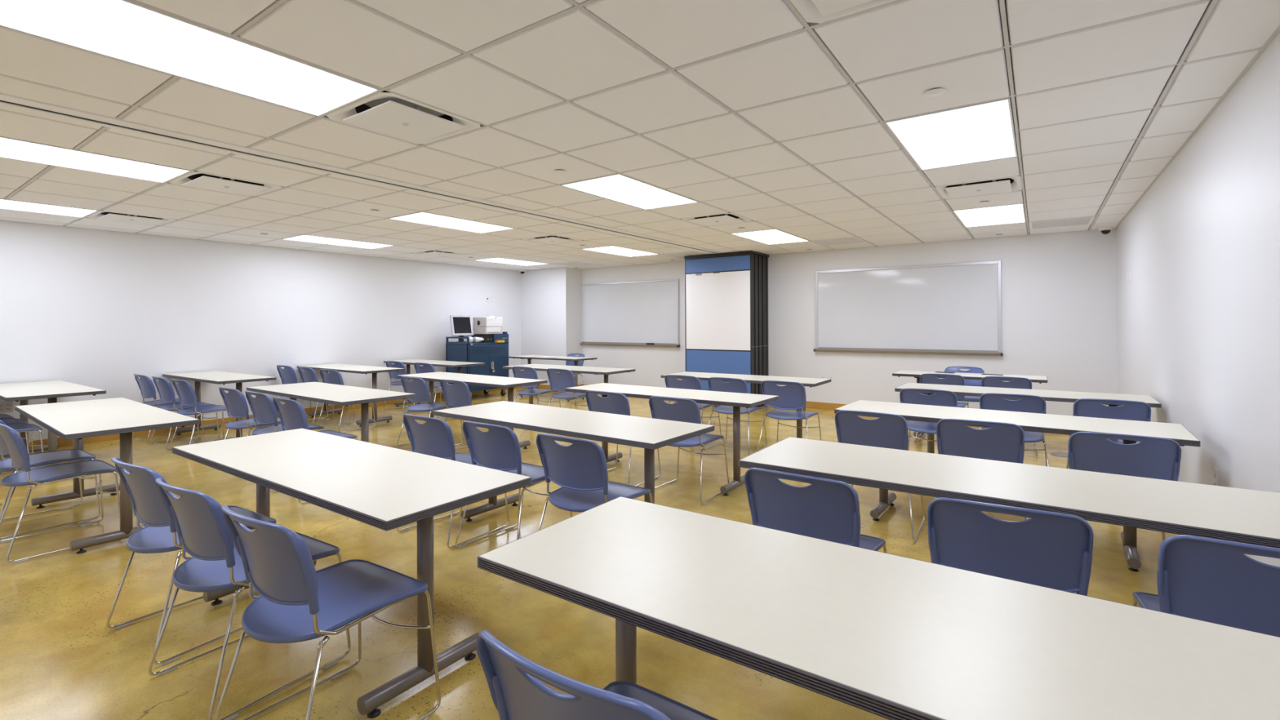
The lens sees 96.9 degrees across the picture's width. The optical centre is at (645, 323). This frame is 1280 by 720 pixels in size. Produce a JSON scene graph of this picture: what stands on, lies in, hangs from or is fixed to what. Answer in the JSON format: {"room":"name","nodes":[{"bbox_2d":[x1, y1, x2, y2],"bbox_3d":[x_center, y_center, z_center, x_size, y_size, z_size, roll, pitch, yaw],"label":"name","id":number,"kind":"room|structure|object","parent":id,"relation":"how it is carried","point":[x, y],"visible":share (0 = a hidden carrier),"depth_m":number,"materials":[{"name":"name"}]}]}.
{"room":"classroom","nodes":[
{"label":"classroom","id":0,"kind":"room"},
{"bbox_2d":[0,220,520,440],"bbox_3d":[-5.208,0.076,8.199,0.100,2.561,10.150,0,0,35],"label":"wall","id":1,"kind":"structure","parent":0,"point":[97,308],"depth_m":7.42,"materials":[{"name":"white paint"}]},
{"bbox_2d":[0,400,13,413],"bbox_3d":[-6.705,0.873,5.936,0.010,0.118,0.118,0,0,35],"label":"wall outlet","id":2,"kind":"object","parent":1,"relation":"attached to","point":[5,406],"visible":0.95,"depth_m":5.94,"materials":[{"name":"grey plastic"}]},
{"bbox_2d":[28,386,521,447],"bbox_3d":[-5.294,1.306,7.971,0.010,0.102,9.470,0,0,35],"label":"baseboard","id":3,"kind":"structure","parent":1,"relation":"attached to","point":[61,442],"depth_m":7.19,"materials":[{"name":"plastic"}]},
{"bbox_2d":[0,387,1177,719],"bbox_3d":[-1.188,1.388,5.419,9.865,0.100,10.150,0,0,35],"label":"floor","id":4,"kind":"structure","parent":0,"point":[60,660],"depth_m":2.65,"materials":[{"name":"concrete"}]},
{"bbox_2d":[0,417,29,471],"bbox_3d":[-6.104,0.970,5.231,0.521,0.779,0.525,0,0,35],"label":"chair","id":5,"kind":"object","parent":4,"relation":"on","point":[9,420],"visible":0.51,"depth_m":5.31,"materials":[{"name":"blue plastic"}]},
{"bbox_2d":[0,423,43,473],"bbox_3d":[-5.644,0.968,4.930,0.521,0.779,0.525,0,0,35],"label":"chair","id":6,"kind":"object","parent":4,"relation":"on","point":[18,427],"visible":0.59,"depth_m":5.04,"materials":[{"name":"blue plastic"}]},
{"bbox_2d":[0,419,100,540],"bbox_3d":[-4.112,0.962,3.839,0.521,0.779,0.525,0,0,35],"label":"chair","id":7,"kind":"object","parent":4,"relation":"on","point":[53,457],"visible":0.76,"depth_m":3.84,"materials":[{"name":"blue plastic"}]},
{"bbox_2d":[0,380,106,474],"bbox_3d":[-5.889,0.991,5.493,1.796,0.737,0.621,0,0,35],"label":"table","id":8,"kind":"object","parent":4,"relation":"on","point":[51,390],"visible":0.72,"depth_m":5.25,"materials":[{"name":"white laminate"}]},
{"bbox_2d":[0,420,119,563],"bbox_3d":[-3.641,0.959,3.501,0.521,0.779,0.525,0,0,36],"label":"chair","id":9,"kind":"object","parent":4,"relation":"on","point":[20,456],"visible":0.98,"depth_m":3.42,"materials":[{"name":"blue plastic"}]},
{"bbox_2d":[14,397,199,553],"bbox_3d":[-3.769,0.981,3.918,1.896,0.737,0.606,0,0,36],"label":"table","id":10,"kind":"object","parent":4,"relation":"on","point":[77,420],"visible":0.9,"depth_m":3.62,"materials":[{"name":"white laminate"}]},
{"bbox_2d":[132,373,199,443],"bbox_3d":[-5.670,0.969,6.683,0.521,0.779,0.525,0,0,34],"label":"chair","id":11,"kind":"object","parent":4,"relation":"on","point":[146,386],"visible":0.73,"depth_m":6.50,"materials":[{"name":"blue plastic"}]},
{"bbox_2d":[150,376,219,450],"bbox_3d":[-5.178,0.966,6.358,0.521,0.779,0.525,0,0,35],"label":"chair","id":12,"kind":"object","parent":4,"relation":"on","point":[164,387],"visible":0.83,"depth_m":6.20,"materials":[{"name":"blue plastic"}]},
{"bbox_2d":[106,457,276,665],"bbox_3d":[-2.009,0.952,2.528,0.521,0.779,0.525,0,0,32],"label":"chair","id":13,"kind":"object","parent":4,"relation":"on","point":[160,535],"visible":0.55,"depth_m":2.34,"materials":[{"name":"blue plastic"}]},
{"bbox_2d":[168,378,241,449],"bbox_3d":[-4.727,0.964,6.078,0.521,0.779,0.525,0,0,34],"label":"chair","id":14,"kind":"object","parent":4,"relation":"on","point":[185,392],"visible":0.8,"depth_m":5.92,"materials":[{"name":"blue plastic"}]},
{"bbox_2d":[162,370,276,440],"bbox_3d":[-5.084,0.987,6.735,1.716,0.737,0.561,0,0,34],"label":"table","id":15,"kind":"object","parent":4,"relation":"on","point":[217,377],"visible":0.8,"depth_m":6.67,"materials":[{"name":"white laminate"}]},
{"bbox_2d":[147,478,351,719],"bbox_3d":[-1.533,0.950,2.193,0.521,0.779,0.525,0,0,32],"label":"chair","id":16,"kind":"object","parent":4,"relation":"on","point":[215,564],"visible":0.73,"depth_m":2.01,"materials":[{"name":"blue plastic"}]},
{"bbox_2d":[218,386,280,439],"bbox_3d":[-3.626,0.959,5.274,0.521,0.779,0.525,0,0,34],"label":"chair","id":17,"kind":"object","parent":4,"relation":"on","point":[235,402],"visible":0.66,"depth_m":5.08,"materials":[{"name":"blue plastic"}]},
{"bbox_2d":[244,391,324,435],"bbox_3d":[-3.154,0.957,4.944,0.521,0.779,0.525,0,0,35],"label":"chair","id":18,"kind":"object","parent":4,"relation":"on","point":[262,406],"visible":0.55,"depth_m":4.76,"materials":[{"name":"blue plastic"}]},
{"bbox_2d":[275,364,328,420],"bbox_3d":[-4.903,0.965,8.054,0.521,0.779,0.525,0,0,34],"label":"chair","id":19,"kind":"object","parent":4,"relation":"on","point":[287,375],"visible":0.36,"depth_m":7.86,"materials":[{"name":"blue plastic"}]},
{"bbox_2d":[270,396,357,503],"bbox_3d":[-2.646,0.955,4.532,0.521,0.779,0.525,0,0,35],"label":"chair","id":20,"kind":"object","parent":4,"relation":"on","point":[291,415],"visible":0.48,"depth_m":4.34,"materials":[{"name":"blue plastic"}]},
{"bbox_2d":[297,366,350,426],"bbox_3d":[-4.382,0.963,7.682,0.521,0.779,0.525,0,0,36],"label":"chair","id":21,"kind":"object","parent":4,"relation":"on","point":[309,375],"visible":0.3,"depth_m":7.49,"materials":[{"name":"blue plastic"}]},
{"bbox_2d":[213,505,440,719],"bbox_3d":[-1.054,0.948,1.873,0.521,0.779,0.525,0,0,32],"label":"chair","id":22,"kind":"object","parent":4,"relation":"on","point":[297,602],"visible":1,"depth_m":1.76,"materials":[{"name":"blue plastic"}]},
{"bbox_2d":[246,382,415,442],"bbox_3d":[-2.904,0.978,5.162,1.841,0.737,0.626,0,0,36],"label":"table","id":23,"kind":"object","parent":4,"relation":"on","point":[324,393],"visible":0.54,"depth_m":4.89,"materials":[{"name":"white laminate"}]},
{"bbox_2d":[316,368,375,432],"bbox_3d":[-3.869,0.960,7.306,0.521,0.779,0.525,0,0,32],"label":"chair","id":24,"kind":"object","parent":4,"relation":"on","point":[335,377],"visible":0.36,"depth_m":7.11,"materials":[{"name":"blue plastic"}]},
{"bbox_2d":[296,363,404,426],"bbox_3d":[-4.168,0.983,7.974,1.801,0.737,0.581,0,0,35],"label":"table","id":25,"kind":"object","parent":4,"relation":"on","point":[359,369],"visible":0.88,"depth_m":7.70,"materials":[{"name":"white laminate"}]},
{"bbox_2d":[171,428,532,718],"bbox_3d":[-1.383,0.971,2.498,1.876,0.737,0.603,0,0,35],"label":"table","id":26,"kind":"object","parent":4,"relation":"on","point":[384,487],"visible":0.87,"depth_m":2.20,"materials":[{"name":"white laminate"}]},
{"bbox_2d":[383,360,427,413],"bbox_3d":[-3.730,0.960,8.848,0.521,0.779,0.525,0,0,34],"label":"chair","id":27,"kind":"object","parent":4,"relation":"on","point":[393,375],"visible":0.56,"depth_m":8.68,"materials":[{"name":"blue plastic"}]},
{"bbox_2d":[397,376,463,446],"bbox_3d":[-2.372,0.954,6.228,0.521,0.779,0.525,0,0,36],"label":"chair","id":28,"kind":"object","parent":4,"relation":"on","point":[418,386],"visible":0.78,"depth_m":6.08,"materials":[{"name":"blue plastic"}]},
{"bbox_2d":[411,362,452,417],"bbox_3d":[-3.123,0.957,8.427,0.521,0.779,0.525,0,0,35],"label":"chair","id":29,"kind":"object","parent":4,"relation":"on","point":[427,367],"visible":0.39,"depth_m":8.24,"materials":[{"name":"blue plastic"}]},
{"bbox_2d":[383,359,484,408],"bbox_3d":[-3.377,0.980,9.002,1.831,0.737,0.571,0,0,35],"label":"table","id":30,"kind":"object","parent":4,"relation":"on","point":[459,365],"visible":0.66,"depth_m":8.93,"materials":[{"name":"white laminate"}]},
{"bbox_2d":[396,413,509,549],"bbox_3d":[-1.248,0.949,3.662,0.521,0.779,0.525,0,0,34],"label":"chair","id":31,"kind":"object","parent":4,"relation":"on","point":[434,437],"visible":0.53,"depth_m":3.48,"materials":[{"name":"blue plastic"}]},
{"bbox_2d":[440,379,484,453],"bbox_3d":[-1.817,0.951,5.877,0.521,0.779,0.525,0,0,37],"label":"chair","id":32,"kind":"object","parent":4,"relation":"on","point":[458,394],"visible":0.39,"depth_m":5.69,"materials":[{"name":"blue plastic"}]},
{"bbox_2d":[396,371,547,448],"bbox_3d":[-1.980,0.973,6.338,1.921,0.737,0.581,0,0,36],"label":"table","id":33,"kind":"object","parent":4,"relation":"on","point":[510,383],"visible":0.62,"depth_m":6.13,"materials":[{"name":"white laminate"}]},
{"bbox_2d":[445,331,508,398],"bbox_3d":[-3.045,0.752,10.357,0.665,1.190,0.922,0,0,35],"label":"equipment cart","id":34,"kind":"object","parent":4,"relation":"on","point":[495,354],"visible":0.77,"depth_m":10.12,"materials":[{"name":"blue metal"}]},
{"bbox_2d":[449,315,473,342],"bbox_3d":[-3.292,0.099,10.132,0.386,0.496,0.210,0,0,-41],"label":"computer monitor","id":35,"kind":"object","parent":34,"relation":"on","point":[461,326],"visible":0.84,"depth_m":10.10,"materials":[{"name":"white plastic"}]},
{"bbox_2d":[471,333,492,342],"bbox_3d":[-2.979,0.270,10.323,0.366,0.150,0.191,0,0,35],"label":"black tuner","id":36,"kind":"object","parent":34,"relation":"on","point":[487,337],"visible":0.63,"depth_m":10.22,"materials":[{"name":"black"}]},
{"bbox_2d":[472,315,502,333],"bbox_3d":[-2.898,0.029,10.414,0.382,0.327,0.392,0,0,35],"label":"printer","id":37,"kind":"object","parent":34,"relation":"on","point":[482,325],"visible":0.98,"depth_m":10.28,"materials":[{"name":"grey plastic"}]},
{"bbox_2d":[455,420,572,548],"bbox_3d":[-0.785,0.947,3.395,0.521,0.779,0.525,0,0,35],"label":"chair","id":38,"kind":"object","parent":4,"relation":"on","point":[498,448],"visible":0.62,"depth_m":3.23,"materials":[{"name":"blue plastic"}]},
{"bbox_2d":[512,366,560,407],"bbox_3d":[-1.480,0.950,7.595,0.521,0.779,0.525,0,0,37],"label":"chair","id":39,"kind":"object","parent":4,"relation":"on","point":[529,372],"visible":0.8,"depth_m":7.44,"materials":[{"name":"blue plastic"}]},
{"bbox_2d":[508,355,596,401],"bbox_3d":[-1.687,0.972,10.212,1.651,0.737,0.556,0,0,35],"label":"table","id":40,"kind":"object","parent":4,"relation":"on","point":[575,359],"visible":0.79,"depth_m":9.90,"materials":[{"name":"white laminate"}]},
{"bbox_2d":[548,353,584,395],"bbox_3d":[-1.418,0.949,10.416,0.521,0.779,0.525,0,0,38],"label":"chair","id":41,"kind":"object","parent":4,"relation":"on","point":[567,362],"visible":0.27,"depth_m":10.59,"materials":[{"name":"blue plastic"}]},
{"bbox_2d":[546,368,587,408],"bbox_3d":[-0.955,0.947,7.220,0.521,0.779,0.525,0,0,36],"label":"chair","id":42,"kind":"object","parent":4,"relation":"on","point":[562,380],"visible":0.72,"depth_m":7.07,"materials":[{"name":"blue plastic"}]},
{"bbox_2d":[502,364,635,404],"bbox_3d":[-1.073,0.969,7.710,1.871,0.737,0.611,0,0,35],"label":"table","id":43,"kind":"object","parent":4,"relation":"on","point":[606,371],"visible":0.45,"depth_m":7.53,"materials":[{"name":"white laminate"}]},
{"bbox_2d":[433,400,715,521],"bbox_3d":[-0.531,0.967,3.609,1.871,0.737,0.616,0,0,36],"label":"table","id":44,"kind":"object","parent":4,"relation":"on","point":[650,434],"visible":0.8,"depth_m":3.41,"materials":[{"name":"white laminate"}]},
{"bbox_2d":[536,433,653,530],"bbox_3d":[-0.277,0.944,3.007,0.521,0.779,0.525,0,0,35],"label":"chair","id":45,"kind":"object","parent":4,"relation":"on","point":[580,468],"visible":0.77,"depth_m":2.86,"materials":[{"name":"blue plastic"}]},
{"bbox_2d":[475,630,718,719],"bbox_3d":[-0.026,0.943,1.124,0.521,0.779,0.525,0,0,35],"label":"chair","id":46,"kind":"object","parent":4,"relation":"on","point":[517,691],"visible":1,"depth_m":0.97,"materials":[{"name":"blue plastic"}]},
{"bbox_2d":[585,390,661,486],"bbox_3d":[-0.217,0.944,4.857,0.521,0.779,0.525,0,0,35],"label":"chair","id":47,"kind":"object","parent":4,"relation":"on","point":[618,403],"visible":0.4,"depth_m":4.66,"materials":[{"name":"blue plastic"}]},
{"bbox_2d":[564,382,779,495],"bbox_3d":[0.173,0.964,4.946,1.866,0.737,0.556,0,0,35],"label":"table","id":48,"kind":"object","parent":4,"relation":"on","point":[736,400],"visible":0.73,"depth_m":4.62,"materials":[{"name":"white laminate"}]},
{"bbox_2d":[643,395,728,505],"bbox_3d":[0.320,0.942,4.464,0.521,0.779,0.525,0,0,35],"label":"chair","id":49,"kind":"object","parent":4,"relation":"on","point":[685,410],"visible":0.57,"depth_m":4.29,"materials":[{"name":"blue plastic"}]},
{"bbox_2d":[664,374,721,449],"bbox_3d":[0.503,0.941,6.270,0.521,0.779,0.525,0,0,35],"label":"chair","id":50,"kind":"object","parent":4,"relation":"on","point":[690,382],"visible":0.35,"depth_m":6.09,"materials":[{"name":"blue plastic"}]},
{"bbox_2d":[684,250,768,407],"bbox_3d":[1.328,0.112,9.280,1.195,2.431,0.690,0,0,35],"label":"divider","id":51,"kind":"object","parent":4,"relation":"on","point":[726,294],"visible":0.67,"depth_m":8.97,"materials":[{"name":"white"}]},
{"bbox_2d":[703,377,767,455],"bbox_3d":[0.945,0.939,5.978,0.521,0.779,0.525,0,0,35],"label":"chair","id":52,"kind":"object","parent":4,"relation":"on","point":[735,385],"visible":0.73,"depth_m":5.83,"materials":[{"name":"blue plastic"}]},
{"bbox_2d":[660,371,831,438],"bbox_3d":[1.070,0.960,6.263,1.781,0.737,0.571,0,0,34],"label":"table","id":53,"kind":"object","parent":4,"relation":"on","point":[810,382],"visible":0.39,"depth_m":6.08,"materials":[{"name":"white laminate"}]},
{"bbox_2d":[756,380,821,451],"bbox_3d":[1.428,0.937,5.618,0.521,0.779,0.525,0,0,35],"label":"chair","id":54,"kind":"object","parent":4,"relation":"on","point":[793,395],"visible":0.84,"depth_m":5.46,"materials":[{"name":"blue plastic"}]},
{"bbox_2d":[744,467,886,553],"bbox_3d":[0.687,0.940,2.289,0.521,0.779,0.525,0,0,36],"label":"chair","id":55,"kind":"object","parent":4,"relation":"on","point":[826,509],"visible":0.46,"depth_m":2.11,"materials":[{"name":"blue plastic"}]},
{"bbox_2d":[476,496,1279,719],"bbox_3d":[0.489,0.962,1.191,1.821,0.737,0.611,0,0,35],"label":"table","id":56,"kind":"object","parent":4,"relation":"on","point":[891,637],"visible":1,"depth_m":1.12,"materials":[{"name":"white laminate"}]},
{"bbox_2d":[835,409,924,542],"bbox_3d":[1.523,0.936,3.731,0.521,0.779,0.525,0,0,35],"label":"chair","id":57,"kind":"object","parent":4,"relation":"on","point":[888,430],"visible":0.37,"depth_m":3.55,"materials":[{"name":"blue plastic"}]},
{"bbox_2d":[899,388,957,450],"bbox_3d":[2.473,0.932,4.911,0.521,0.779,0.525,0,0,35],"label":"chair","id":58,"kind":"object","parent":4,"relation":"on","point":[912,396],"visible":0.34,"depth_m":4.76,"materials":[{"name":"blue plastic"}]},
{"bbox_2d":[915,373,970,443],"bbox_3d":[3.307,0.928,6.285,0.521,0.779,0.525,0,0,35],"label":"chair","id":59,"kind":"object","parent":4,"relation":"on","point":[951,380],"visible":0.45,"depth_m":6.10,"materials":[{"name":"blue plastic"}]},
{"bbox_2d":[944,366,984,402],"bbox_3d":[3.828,0.926,6.856,0.521,0.779,0.525,0,0,35],"label":"chair","id":60,"kind":"object","parent":4,"relation":"on","point":[950,369],"visible":0.27,"depth_m":6.96,"materials":[{"name":"blue plastic"}]},
{"bbox_2d":[892,370,1047,437],"bbox_3d":[3.637,0.948,6.419,1.484,0.737,0.511,0,0,35],"label":"table","id":61,"kind":"object","parent":4,"relation":"on","point":[916,374],"visible":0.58,"depth_m":6.36,"materials":[{"name":"white laminate"}]},
{"bbox_2d":[928,418,1028,545],"bbox_3d":[2.006,0.934,3.403,0.521,0.779,0.525,0,0,32],"label":"chair","id":62,"kind":"object","parent":4,"relation":"on","point":[1002,442],"visible":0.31,"depth_m":3.22,"materials":[{"name":"blue plastic"}]},
{"bbox_2d":[979,376,1037,455],"bbox_3d":[3.785,0.926,5.942,0.521,0.779,0.525,0,0,34],"label":"chair","id":63,"kind":"object","parent":4,"relation":"on","point":[987,381],"visible":0.24,"depth_m":5.75,"materials":[{"name":"blue plastic"}]},
{"bbox_2d":[738,436,1279,548],"bbox_3d":[1.326,0.959,2.199,1.821,0.737,0.611,0,0,35],"label":"table","id":64,"kind":"object","parent":4,"relation":"on","point":[1246,516],"visible":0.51,"depth_m":2.03,"materials":[{"name":"white laminate"}]},
{"bbox_2d":[927,497,1093,595],"bbox_3d":[1.215,0.938,1.925,0.521,0.779,0.525,0,0,31],"label":"chair","id":65,"kind":"object","parent":4,"relation":"on","point":[1048,549],"visible":0.54,"depth_m":1.74,"materials":[{"name":"blue plastic"}]},
{"bbox_2d":[979,392,1048,466],"bbox_3d":[2.955,0.930,4.569,0.521,0.779,0.525,0,0,34],"label":"chair","id":66,"kind":"object","parent":4,"relation":"on","point":[1028,403],"visible":0.41,"depth_m":4.38,"materials":[{"name":"blue plastic"}]},
{"bbox_2d":[834,400,1200,571],"bbox_3d":[2.203,0.955,3.596,1.821,0.737,0.586,0,0,37],"label":"table","id":67,"kind":"object","parent":4,"relation":"on","point":[1028,421],"visible":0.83,"depth_m":3.39,"materials":[{"name":"white laminate"}]},
{"bbox_2d":[894,382,1161,453],"bbox_3d":[3.153,0.950,4.844,1.801,0.737,0.571,0,0,36],"label":"table","id":68,"kind":"object","parent":4,"relation":"on","point":[962,390],"visible":0.44,"depth_m":4.78,"materials":[{"name":"white laminate"}]},
{"bbox_2d":[1066,398,1151,468],"bbox_3d":[3.446,0.928,4.231,0.521,0.779,0.525,0,0,33],"label":"chair","id":69,"kind":"object","parent":4,"relation":"on","point":[1086,407],"visible":0.3,"depth_m":4.05,"materials":[{"name":"blue plastic"}]},
{"bbox_2d":[1067,431,1181,540],"bbox_3d":[2.485,0.932,2.992,0.521,0.779,0.525,0,0,33],"label":"chair","id":70,"kind":"object","parent":4,"relation":"on","point":[1153,457],"visible":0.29,"depth_m":2.81,"materials":[{"name":"blue plastic"}]},
{"bbox_2d":[1132,534,1279,636],"bbox_3d":[1.685,0.935,1.587,0.521,0.779,0.525,0,0,33],"label":"chair","id":71,"kind":"object","parent":4,"relation":"on","point":[1209,580],"visible":0.56,"depth_m":1.48,"materials":[{"name":"blue plastic"}]},
{"bbox_2d":[0,0,1279,271],"bbox_3d":[-1.200,-1.203,5.419,9.665,0.200,9.950,0,0,35],"label":"ceiling","id":72,"kind":"structure","parent":0,"point":[571,55],"depth_m":3.02,"materials":[{"name":"white tile"}]},
{"bbox_2d":[0,198,97,217],"bbox_3d":[-5.843,-1.118,5.131,0.586,0.077,1.195,0,0,35],"label":"ceiling light","id":73,"kind":"object","parent":72,"relation":"attached to","point":[4,203],"visible":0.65,"depth_m":5.36,"materials":[{"name":"white plastic"}]},
{"bbox_2d":[0,136,191,182],"bbox_3d":[-3.839,-1.127,3.743,0.586,0.077,1.195,0,0,35],"label":"ceiling light","id":74,"kind":"object","parent":72,"relation":"attached to","point":[10,148],"visible":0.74,"depth_m":3.82,"materials":[{"name":"white plastic"}]},
{"bbox_2d":[86,210,177,225],"bbox_3d":[-5.323,-1.151,5.883,0.593,0.169,0.593,0,0,35],"label":"ceiling vent","id":75,"kind":"object","parent":72,"relation":"in","point":[102,215],"visible":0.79,"depth_m":5.85,"materials":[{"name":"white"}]},
{"bbox_2d":[0,0,380,116],"bbox_3d":[-1.834,-1.136,2.354,0.586,0.077,1.195,0,0,35],"label":"ceiling light","id":76,"kind":"object","parent":72,"relation":"attached to","point":[129,31],"visible":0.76,"depth_m":2.28,"materials":[{"name":"white plastic"}]},
{"bbox_2d":[168,170,282,195],"bbox_3d":[-3.318,-1.160,4.494,0.593,0.169,0.593,0,0,35],"label":"ceiling vent","id":77,"kind":"object","parent":72,"relation":"in","point":[198,180],"visible":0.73,"depth_m":4.47,"materials":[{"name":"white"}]},
{"bbox_2d":[281,234,394,248],"bbox_3d":[-4.108,-1.126,7.637,0.586,0.077,1.195,0,0,35],"label":"ceiling light","id":78,"kind":"object","parent":72,"relation":"attached to","point":[309,238],"visible":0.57,"depth_m":7.60,"materials":[{"name":"white plastic"}]},
{"bbox_2d":[0,93,725,253],"bbox_3d":[-1.274,-1.112,5.452,0.186,0.041,9.920,0,0,35],"label":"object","id":79,"kind":"structure","parent":72,"relation":"attached to","point":[6,100],"depth_m":3.72,"materials":[{"name":"white metal"}]},
{"bbox_2d":[326,90,480,144],"bbox_3d":[-1.314,-1.169,3.106,0.593,0.169,0.593,0,0,35],"label":"ceiling vent","id":80,"kind":"object","parent":72,"relation":"in","point":[391,118],"visible":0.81,"depth_m":3.07,"materials":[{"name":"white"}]},
{"bbox_2d":[413,249,464,256],"bbox_3d":[-3.240,-1.160,8.889,0.593,0.169,0.593,0,0,35],"label":"ceiling vent","id":81,"kind":"object","parent":72,"relation":"in","point":[433,252],"visible":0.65,"depth_m":8.87,"materials":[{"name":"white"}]},
{"bbox_2d":[388,211,514,233],"bbox_3d":[-2.103,-1.135,6.248,0.586,0.077,1.195,0,0,35],"label":"ceiling light","id":82,"kind":"object","parent":72,"relation":"attached to","point":[424,218],"visible":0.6,"depth_m":6.18,"materials":[{"name":"white plastic"}]},
{"bbox_2d":[475,257,546,266],"bbox_3d":[-2.373,-1.134,10.142,0.586,0.077,1.195,0,0,35],"label":"ceiling light","id":83,"kind":"object","parent":72,"relation":"attached to","point":[503,260],"visible":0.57,"depth_m":10.09,"materials":[{"name":"white plastic"}]},
{"bbox_2d":[522,235,582,244],"bbox_3d":[-1.236,-1.169,7.501,0.593,0.169,0.593,0,0,35],"label":"ceiling vent","id":84,"kind":"object","parent":72,"relation":"in","point":[549,239],"visible":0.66,"depth_m":7.49,"materials":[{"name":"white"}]},
{"bbox_2d":[582,245,658,257],"bbox_3d":[-0.368,-1.143,8.754,0.586,0.077,1.195,0,0,35],"label":"ceiling light","id":85,"kind":"object","parent":72,"relation":"attached to","point":[614,250],"visible":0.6,"depth_m":8.69,"materials":[{"name":"white plastic"}]},
{"bbox_2d":[560,173,698,209],"bbox_3d":[-0.099,-1.144,4.860,0.586,0.077,1.195,0,0,35],"label":"ceiling light","id":86,"kind":"object","parent":72,"relation":"attached to","point":[620,188],"visible":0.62,"depth_m":4.79,"materials":[{"name":"white plastic"}]},
{"bbox_2d":[0,0,1279,271],"bbox_3d":[-1.200,-1.112,5.419,9.665,0.021,9.950,0,0,35],"label":"ceiling grid","id":87,"kind":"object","parent":72,"relation":"attached to","point":[807,26],"depth_m":2.92,"materials":[{"name":"white metal"}]},
{"bbox_2d":[662,251,708,257],"bbox_3d":[0.654,-1.121,9.159,0.584,0.020,0.584,0,0,35],"label":"ceiling vent","id":88,"kind":"object","parent":72,"relation":"in","point":[686,253],"visible":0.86,"depth_m":9.14,"materials":[{"name":"grey metal"}]},
{"bbox_2d":[680,212,751,226],"bbox_3d":[0.769,-1.178,6.113,0.593,0.169,0.593,0,0,35],"label":"ceiling vent","id":89,"kind":"object","parent":72,"relation":"in","point":[728,218],"visible":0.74,"depth_m":6.12,"materials":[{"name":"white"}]},
{"bbox_2d":[730,228,808,244],"bbox_3d":[1.637,-1.152,7.366,0.586,0.077,1.195,0,0,35],"label":"ceiling light","id":90,"kind":"object","parent":72,"relation":"attached to","point":[775,236],"visible":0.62,"depth_m":7.33,"materials":[{"name":"white plastic"}]},
{"bbox_2d":[812,236,867,245],"bbox_3d":[2.658,-1.130,7.770,0.584,0.020,0.584,0,0,35],"label":"ceiling vent","id":91,"kind":"object","parent":72,"relation":"in","point":[854,239],"visible":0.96,"depth_m":7.76,"materials":[{"name":"grey metal"}]},
{"bbox_2d":[789,0,896,23],"bbox_3d":[0.691,-1.178,1.718,0.593,0.169,0.593,0,0,35],"label":"ceiling vent","id":92,"kind":"object","parent":72,"relation":"in","point":[818,11],"visible":1,"depth_m":1.99,"materials":[{"name":"white metal"}]},
{"bbox_2d":[924,88,945,97],"bbox_3d":[1.385,-1.111,2.720,0.094,0.015,0.094,0,0,35],"label":"sprinkler cover","id":93,"kind":"object","parent":72,"relation":"attached to","point":[935,91],"visible":1,"depth_m":2.71,"materials":[{"name":"white plastic"}]},
{"bbox_2d":[884,83,1017,170],"bbox_3d":[1.906,-1.153,3.472,0.586,0.077,1.195,0,0,35],"label":"ceiling light","id":94,"kind":"object","parent":72,"relation":"attached to","point":[981,131],"visible":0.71,"depth_m":3.35,"materials":[{"name":"white plastic"}]},
{"bbox_2d":[934,176,1022,199],"bbox_3d":[2.773,-1.187,4.724,0.593,0.169,0.593,0,0,35],"label":"ceiling vent","id":95,"kind":"object","parent":72,"relation":"in","point":[1012,184],"visible":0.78,"depth_m":4.71,"materials":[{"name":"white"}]},
{"bbox_2d":[952,196,1026,227],"bbox_3d":[3.641,-1.161,5.977,0.586,0.077,1.195,0,0,35],"label":"ceiling light","id":96,"kind":"object","parent":72,"relation":"attached to","point":[1012,213],"visible":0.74,"depth_m":5.90,"materials":[{"name":"white plastic"}]},
{"bbox_2d":[1028,215,1095,229],"bbox_3d":[4.663,-1.139,6.382,0.584,0.020,0.584,0,0,35],"label":"ceiling vent","id":97,"kind":"object","parent":72,"relation":"in","point":[1086,220],"visible":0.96,"depth_m":6.37,"materials":[{"name":"white metal"}]},
{"bbox_2d":[520,226,1116,415],"bbox_3d":[1.530,0.046,9.353,9.665,2.561,0.580,0,0,35],"label":"wall","id":98,"kind":"structure","parent":0,"point":[1059,290],"depth_m":8.18,"materials":[{"name":"white paint"}]},
{"bbox_2d":[579,278,679,347],"bbox_3d":[-0.433,-0.184,10.889,2.498,1.233,0.088,0,0,35],"label":"whiteboard","id":99,"kind":"object","parent":98,"relation":"attached to","point":[635,313],"visible":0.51,"depth_m":10.80,"materials":[{"name":"plastic"}]},
{"bbox_2d":[579,342,679,347],"bbox_3d":[-0.430,0.400,10.889,2.498,0.066,0.088,0,0,35],"label":"marker tray","id":100,"kind":"object","parent":99,"relation":"on","point":[677,344],"depth_m":10.72,"materials":[{"name":"grey metal"}]},
{"bbox_2d":[521,384,847,409],"bbox_3d":[1.504,1.275,9.308,9.645,0.102,0.490,0,0,35],"label":"baseboard","id":101,"kind":"structure","parent":98,"relation":"attached to","point":[827,406],"depth_m":8.80,"materials":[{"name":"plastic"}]},
{"bbox_2d":[813,260,1003,355],"bbox_3d":[3.624,-0.195,8.079,2.472,1.246,0.088,0,0,35],"label":"whiteboard","id":102,"kind":"object","parent":98,"relation":"attached to","point":[951,308],"visible":1,"depth_m":8.02,"materials":[{"name":"plastic"}]},
{"bbox_2d":[813,346,1003,355],"bbox_3d":[3.627,0.395,8.079,2.472,0.066,0.088,0,0,35],"label":"marker tray","id":103,"kind":"object","parent":102,"relation":"on","point":[931,350],"depth_m":7.92,"materials":[{"name":"grey metal"}]},
{"bbox_2d":[1116,32,1279,566],"bbox_3d":[2.820,0.040,2.639,0.100,2.561,10.150,0,0,35],"label":"wall","id":104,"kind":"structure","parent":0,"point":[1198,313],"depth_m":2.98,"materials":[{"name":"white paint"}]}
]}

